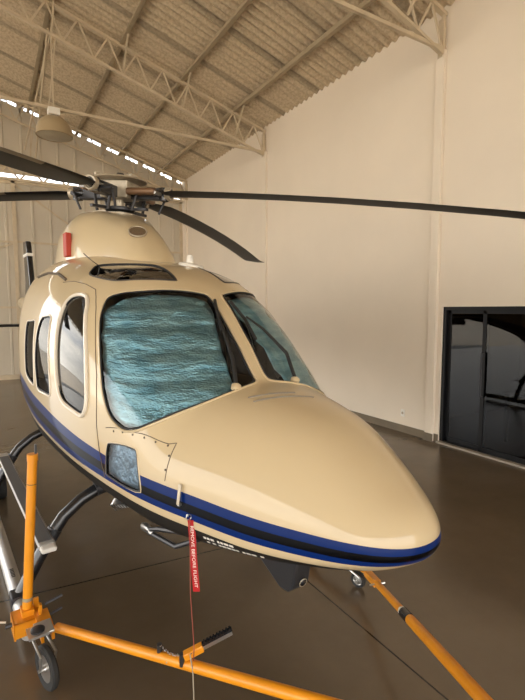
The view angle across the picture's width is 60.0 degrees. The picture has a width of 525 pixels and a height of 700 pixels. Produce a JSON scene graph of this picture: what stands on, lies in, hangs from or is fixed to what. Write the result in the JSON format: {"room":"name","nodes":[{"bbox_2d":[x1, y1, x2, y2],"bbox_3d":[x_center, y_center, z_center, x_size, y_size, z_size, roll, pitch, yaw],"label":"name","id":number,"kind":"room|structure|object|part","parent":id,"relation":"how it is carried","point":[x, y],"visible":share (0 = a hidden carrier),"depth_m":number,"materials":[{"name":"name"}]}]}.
{"room":"aircraft hangar","nodes":[
{"label":"aircraft hangar","id":0,"kind":"room"},
{"bbox_2d":[0,99,181,198],"bbox_3d":[-11.176,-6.365,10.093,19.770,3.492,0.060,-3,6,-31],"label":"wall","id":1,"kind":"structure","parent":0,"point":[13,135],"depth_m":13.37,"materials":[{"name":"beige metal"}]},
{"bbox_2d":[0,179,19,379],"bbox_3d":[-9.138,-1.884,11.837,5.050,5.690,0.070,-3,6,-31],"label":"door","id":2,"kind":"structure","parent":1,"relation":"in","point":[9,354],"depth_m":13.00,"materials":[{"name":"paint"}]},
{"bbox_2d":[10,177,182,379],"bbox_3d":[-4.876,-2.095,14.249,5.050,5.690,0.070,-3,6,-31],"label":"door","id":3,"kind":"structure","parent":1,"relation":"in","point":[42,223],"depth_m":13.27,"materials":[{"name":"paint"}]},
{"bbox_2d":[0,0,454,181],"bbox_3d":[-4.544,-5.662,-1.021,20.470,3.116,25.986,-3,6,-31],"label":"ceiling","id":4,"kind":"structure","parent":0,"point":[171,34],"depth_m":9.06,"materials":[{"name":"beige metal"}]},
{"bbox_2d":[0,379,524,699],"bbox_3d":[-3.002,1.996,0.706,23.800,0.100,26.000,-3,6,-31],"label":"floor","id":5,"kind":"structure","parent":0,"point":[328,635],"depth_m":3.10,"materials":[{"name":"paint"}]},
{"bbox_2d":[0,444,492,699],"bbox_3d":[0.106,1.192,2.337,2.524,1.213,2.638,-4,6,-36],"label":"bar","id":6,"kind":"object","parent":5,"relation":"on","point":[32,621],"visible":0.87,"depth_m":2.35,"materials":[{"name":"orange paint"}]},
{"bbox_3d":[-1.378,1.102,2.694,0.119,0.929,0.053,-4,6,-36],"label":"upright lever","id":7,"kind":"part","parent":6,"relation":"part of","materials":[{"name":"orange paint"}]},
{"bbox_3d":[-1.224,1.555,2.547,0.090,0.014,0.120,-4,6,-36],"label":"caster plate","id":8,"kind":"part","parent":6,"relation":"part of","materials":[{"name":"silver metal"}]},
{"bbox_3d":[-0.435,1.423,2.147,0.153,0.034,0.014,4,6,37],"label":"chain","id":9,"kind":"part","parent":6,"relation":"part of","materials":[{"name":"silver metal"}]},
{"bbox_3d":[-0.323,1.603,2.098,0.021,0.432,0.062,0,5,-5],"label":"cord","id":10,"kind":"part","parent":6,"relation":"part of","materials":[{"name":"white fabric"}]},
{"bbox_3d":[-0.167,1.432,2.006,2.312,0.448,0.052,3,6,30],"label":"tow arm","id":11,"kind":"part","parent":6,"relation":"part of","materials":[{"name":"orange paint"}]},
{"bbox_2d":[364,571,380,586],"bbox_3d":[0.739,1.538,3.068,0.050,0.094,0.223,0,5,-4],"label":"socket","id":12,"kind":"object","parent":6,"relation":"attached to","point":[370,576],"depth_m":3.02,"materials":[{"name":"orange paint"}]},
{"bbox_3d":[0.756,1.504,2.851,0.044,0.218,0.724,0,5,-4],"label":"tow arm","id":13,"kind":"part","parent":6,"relation":"part of","materials":[{"name":"orange paint"}]},
{"bbox_2d":[0,147,524,640],"bbox_3d":[-1.946,-0.103,5.343,7.608,3.210,10.018,-3,6,-31],"label":"helicopter","id":14,"kind":"object","parent":5,"relation":"on","point":[272,469],"visible":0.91,"depth_m":2.40,"materials":[{"name":"paint"}]},
{"bbox_2d":[0,477,6,498],"bbox_3d":[-2.804,1.438,4.847,0.125,0.290,0.260,-4,6,-36],"label":"wheel","id":15,"kind":"object","parent":14,"relation":"attached to","point":[3,488],"visible":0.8,"depth_m":4.77,"materials":[{"name":"black rubber"}]},
{"bbox_3d":[-1.835,0.010,3.611,0.052,0.514,0.384,-4,6,-36],"label":"window trim","id":16,"kind":"part","parent":14,"relation":"part of","materials":[{"name":"beige metal"}]},
{"bbox_3d":[-4.098,-1.499,4.818,4.827,0.124,0.389,1,5,12],"label":"rotor blade","id":17,"kind":"part","parent":14,"relation":"part of","materials":[{"name":"black metal"}]},
{"bbox_3d":[-1.556,0.031,3.271,0.079,0.571,0.440,-4,6,-39],"label":"window trim","id":18,"kind":"part","parent":14,"relation":"part of","materials":[{"name":"beige metal"}]},
{"bbox_3d":[-1.965,-0.873,1.425,0.389,0.606,4.793,1,5,13],"label":"rotor blade","id":19,"kind":"part","parent":14,"relation":"part of","materials":[{"name":"black metal"}]},
{"bbox_3d":[-1.696,-0.589,3.678,0.048,0.106,0.806,-4,6,-39],"label":"roof rail","id":20,"kind":"part","parent":14,"relation":"part of","materials":[{"name":"brown"}]},
{"bbox_3d":[-1.173,0.005,2.880,0.209,0.750,0.659,-4,6,-36],"label":"window trim","id":21,"kind":"part","parent":14,"relation":"part of","materials":[{"name":"beige metal"}]},
{"bbox_3d":[-1.709,-1.460,4.244,0.174,0.114,0.110,1,5,11],"label":"blade","id":22,"kind":"part","parent":14,"relation":"part of","materials":[{"name":"black paint"}]},
{"bbox_3d":[-1.385,-1.371,3.761,0.110,0.114,0.174,1,5,12],"label":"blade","id":23,"kind":"part","parent":14,"relation":"part of","materials":[{"name":"beige metal"}]},
{"bbox_3d":[-1.413,-1.262,3.999,0.036,0.044,0.231,3,6,29],"label":"swashplate arm","id":24,"kind":"part","parent":14,"relation":"part of","materials":[{"name":"grey metal"}]},
{"bbox_2d":[110,498,127,510],"bbox_3d":[-0.951,1.027,3.038,0.124,0.096,0.120,-3,6,-31],"label":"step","id":25,"kind":"structure","parent":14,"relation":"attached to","point":[115,503],"depth_m":3.01,"materials":[{"name":"grey metal"}]},
{"bbox_3d":[-1.297,-1.547,4.147,0.480,0.058,0.479,-4,6,-36],"label":"hub plate","id":26,"kind":"part","parent":14,"relation":"part of","materials":[{"name":"beige metal"}]},
{"bbox_3d":[-0.725,0.597,2.362,0.351,0.223,0.024,4,7,41],"label":"window trim","id":27,"kind":"part","parent":14,"relation":"part of","materials":[{"name":"beige paint"}]},
{"bbox_2d":[108,444,138,489],"bbox_3d":[-0.713,0.597,2.376,0.341,0.212,0.023,5,7,42],"label":"window","id":28,"kind":"structure","parent":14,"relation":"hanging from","point":[124,458],"depth_m":2.37,"materials":[{"name":"glass"}]},
{"bbox_3d":[-0.911,-0.532,3.094,0.828,0.162,0.324,2,5,23],"label":"window trim","id":29,"kind":"part","parent":14,"relation":"part of","materials":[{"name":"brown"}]},
{"bbox_3d":[-1.121,-1.261,4.083,0.231,0.051,0.035,3,6,29],"label":"swashplate arm","id":30,"kind":"part","parent":14,"relation":"part of","materials":[{"name":"grey metal"}]},
{"bbox_3d":[-1.204,-1.308,4.372,0.036,0.029,0.230,3,6,29],"label":"swashplate arm","id":31,"kind":"part","parent":14,"relation":"part of","materials":[{"name":"grey metal"}]},
{"bbox_3d":[-0.896,-1.397,4.085,0.174,0.114,0.110,1,5,11],"label":"blade","id":32,"kind":"part","parent":14,"relation":"part of","materials":[{"name":"black paint"}]},
{"bbox_2d":[101,295,231,428],"bbox_3d":[-0.563,0.037,2.580,0.635,0.713,0.753,-2,5,-22],"label":"sunshade","id":33,"kind":"object","parent":14,"relation":"attached to","point":[163,356],"visible":0.94,"depth_m":2.51,"materials":[{"name":"fabric"}]},
{"bbox_3d":[-0.542,0.021,2.605,0.690,0.764,0.923,-4,6,-36],"label":"window trim","id":34,"kind":"part","parent":14,"relation":"part of","materials":[{"name":"beige paint"}]},
{"bbox_2d":[186,514,199,660],"bbox_3d":[-0.313,1.092,2.066,0.060,0.714,0.021,0,5,3],"label":"streamer","id":35,"kind":"object","parent":14,"relation":"hanging from","point":[192,534],"visible":1,"depth_m":2.05,"materials":[{"name":"red fabric"}]},
{"bbox_3d":[-0.321,1.099,2.064,0.018,0.700,0.008,-3,6,-31],"label":"red cord","id":36,"kind":"part","parent":35,"relation":"part of","materials":[{"name":"red fabric"}]},
{"bbox_3d":[-0.653,-1.660,6.952,0.387,0.161,4.826,1,5,12],"label":"rotor blade","id":37,"kind":"part","parent":14,"relation":"part of","materials":[{"name":"black metal"}]},
{"bbox_3d":[-0.265,-0.209,2.699,0.024,0.193,0.216,-2,5,-17],"label":"wiper blade","id":38,"kind":"part","parent":14,"relation":"part of","materials":[{"name":"black rubber"}]},
{"bbox_3d":[-0.197,-0.023,2.538,0.031,0.405,0.394,-2,5,-20],"label":"wiper arm","id":39,"kind":"part","parent":14,"relation":"part of","materials":[{"name":"black metal"}]},
{"bbox_3d":[-0.114,-0.183,2.769,0.036,0.239,0.256,-4,7,-41],"label":"wiper blade","id":40,"kind":"part","parent":14,"relation":"part of","materials":[{"name":"black rubber"}]},
{"bbox_3d":[0.063,-0.018,2.726,0.353,0.370,0.072,3,6,32],"label":"wiper arm","id":41,"kind":"part","parent":14,"relation":"part of","materials":[{"name":"black metal"}]},
{"bbox_3d":[0.058,-0.016,3.038,0.690,0.763,0.923,-4,6,-36],"label":"window trim","id":42,"kind":"part","parent":14,"relation":"part of","materials":[{"name":"beige paint"}]},
{"bbox_2d":[228,297,318,388],"bbox_3d":[0.118,-0.001,3.035,0.584,0.704,0.805,2,5,20],"label":"sunshade","id":43,"kind":"object","parent":14,"relation":"attached to","point":[248,307],"visible":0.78,"depth_m":2.87,"materials":[{"name":"fabric"}]},
{"bbox_2d":[248,392,313,401],"bbox_3d":[0.094,0.234,2.277,0.328,0.036,0.068,-1,5,-16],"label":"hood vent","id":44,"kind":"object","parent":14,"relation":"attached to","point":[259,396],"depth_m":2.26,"materials":[{"name":"brown metal"}]},
{"bbox_3d":[1.477,-1.036,3.559,4.785,0.650,0.387,1,5,12],"label":"rotor blade","id":45,"kind":"part","parent":14,"relation":"part of","materials":[{"name":"black metal"}]},
{"bbox_2d":[181,0,524,439],"bbox_3d":[3.997,-1.631,4.581,0.160,6.450,25.950,-3,6,-31],"label":"wall","id":46,"kind":"structure","parent":0,"point":[348,285],"depth_m":7.62,"materials":[{"name":"beige paint"}]},
{"bbox_2d":[0,164,183,201],"bbox_3d":[-11.064,-4.701,10.130,19.650,0.420,0.070,-3,6,-31],"label":"girder","id":47,"kind":"object","parent":46,"relation":"attached to","point":[17,178],"visible":0.2,"depth_m":12.99,"materials":[{"name":"white metal"}]},
{"bbox_2d":[0,92,187,199],"bbox_3d":[-10.997,-6.244,9.652,19.927,3.558,0.115,-3,6,-31],"label":"roof truss","id":48,"kind":"object","parent":46,"relation":"attached to","point":[1,93],"visible":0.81,"depth_m":13.34,"materials":[{"name":"metal"}]},
{"bbox_2d":[26,0,53,112],"bbox_3d":[0.005,-5.500,1.864,0.085,0.619,25.800,-3,6,-31],"label":"purlin","id":49,"kind":"object","parent":48,"relation":"attached to","point":[47,14],"visible":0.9,"depth_m":9.62,"materials":[{"name":"paint"}]},
{"bbox_2d":[157,0,414,173],"bbox_3d":[3.202,-4.560,3.875,0.085,0.619,25.800,-3,6,-31],"label":"purlin","id":50,"kind":"object","parent":48,"relation":"attached to","point":[365,4],"visible":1,"depth_m":8.45,"materials":[{"name":"paint"}]},
{"bbox_2d":[0,0,265,156],"bbox_3d":[-8.478,-5.879,5.477,19.927,3.558,0.115,-3,6,-31],"label":"roof truss","id":51,"kind":"object","parent":46,"relation":"attached to","point":[48,3],"visible":0.93,"depth_m":9.02,"materials":[{"name":"metal"}]},
{"bbox_2d":[24,16,55,157],"bbox_3d":[-5.127,-5.649,10.361,0.294,1.293,4.789,-3,6,-31],"label":"diagonal brace","id":52,"kind":"object","parent":51,"relation":"attached to","point":[47,39],"visible":0.75,"depth_m":9.90,"materials":[{"name":"paint"}]},
{"bbox_2d":[35,106,72,142],"bbox_3d":[-3.821,-4.167,8.339,0.636,0.552,0.636,-3,6,-31],"label":"dome lamp","id":53,"kind":"object","parent":51,"relation":"hanging from","point":[51,127],"visible":1,"depth_m":8.20,"materials":[{"name":"white plastic"}]},
{"bbox_2d":[37,130,71,141],"bbox_3d":[-3.821,-3.913,8.361,0.596,0.042,0.596,-3,6,-31],"label":"diffuser","id":54,"kind":"object","parent":53,"relation":"attached to","point":[48,135],"depth_m":8.28,"materials":[{"name":"beige"}]},
{"bbox_2d":[183,198,187,261],"bbox_3d":[-2.547,-2.189,15.265,0.065,5.700,0.180,-3,6,-31],"label":"trim","id":55,"kind":"structure","parent":46,"relation":"attached to","point":[185,201],"depth_m":15.07,"materials":[{"name":"beige paint"}]},
{"bbox_2d":[262,151,266,311],"bbox_3d":[0.054,-1.812,10.953,0.065,5.700,0.160,-3,6,-31],"label":"trim","id":56,"kind":"structure","parent":46,"relation":"attached to","point":[264,159],"depth_m":10.83,"materials":[{"name":"beige paint"}]},
{"bbox_2d":[326,0,447,58],"bbox_3d":[-5.939,-5.510,1.267,19.927,3.558,0.115,-3,6,-31],"label":"roof truss","id":57,"kind":"object","parent":46,"relation":"attached to","point":[418,35],"visible":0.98,"depth_m":6.14,"materials":[{"name":"metal"}]},
{"bbox_2d":[75,0,146,135],"bbox_3d":[1.085,-5.182,2.543,0.085,0.619,25.800,-3,6,-31],"label":"purlin","id":58,"kind":"object","parent":57,"relation":"attached to","point":[141,3],"visible":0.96,"depth_m":9.07,"materials":[{"name":"paint"}]},
{"bbox_2d":[118,0,252,155],"bbox_3d":[2.148,-4.870,3.212,0.085,0.619,25.800,-3,6,-31],"label":"purlin","id":59,"kind":"object","parent":57,"relation":"attached to","point":[245,3],"visible":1,"depth_m":8.93,"materials":[{"name":"paint"}]},
{"bbox_3d":[2.566,-4.444,6.511,0.060,0.520,0.080,-3,6,-31],"label":"plate","id":60,"kind":"part","parent":57,"relation":"part of","materials":[{"name":"paint"}]},
{"bbox_2d":[350,410,437,441],"bbox_3d":[4.035,1.547,4.572,0.070,0.120,25.420,-3,6,-31],"label":"baseboard","id":61,"kind":"structure","parent":46,"relation":"attached to","point":[426,436],"depth_m":7.54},
{"bbox_2d":[424,49,446,440],"bbox_3d":[2.573,-1.446,6.777,0.065,5.700,0.140,-3,6,-31],"label":"trim","id":62,"kind":"structure","parent":46,"relation":"attached to","point":[440,83],"depth_m":6.74,"materials":[{"name":"beige paint"}]},
{"bbox_2d":[436,440,524,468],"bbox_3d":[3.693,1.541,5.191,0.080,0.025,4.030,-3,6,-31],"label":"trim","id":63,"kind":"structure","parent":46,"relation":"attached to","point":[438,441],"depth_m":6.25,"materials":[{"name":"beige"}]},
{"bbox_2d":[439,306,524,464],"bbox_3d":[3.751,0.529,5.137,0.147,2.050,4.030,-3,6,-31],"label":"door","id":64,"kind":"structure","parent":46,"relation":"in","point":[482,402],"depth_m":6.26,"materials":[{"name":"black"}]},
{"bbox_3d":[2.940,0.409,6.564,0.008,1.860,0.540,-3,6,-31],"label":"pane","id":65,"kind":"part","parent":64,"relation":"part of","materials":[{"name":"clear glass"}]},
{"bbox_3d":[3.016,0.345,6.264,0.062,0.644,0.024,-3,6,-31],"label":"handle","id":66,"kind":"part","parent":64,"relation":"part of","materials":[{"name":"grey metal"}]},
{"bbox_3d":[3.395,0.482,5.732,0.008,1.860,1.280,-3,6,-31],"label":"pane","id":67,"kind":"part","parent":64,"relation":"part of","materials":[{"name":"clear glass"}]}
]}

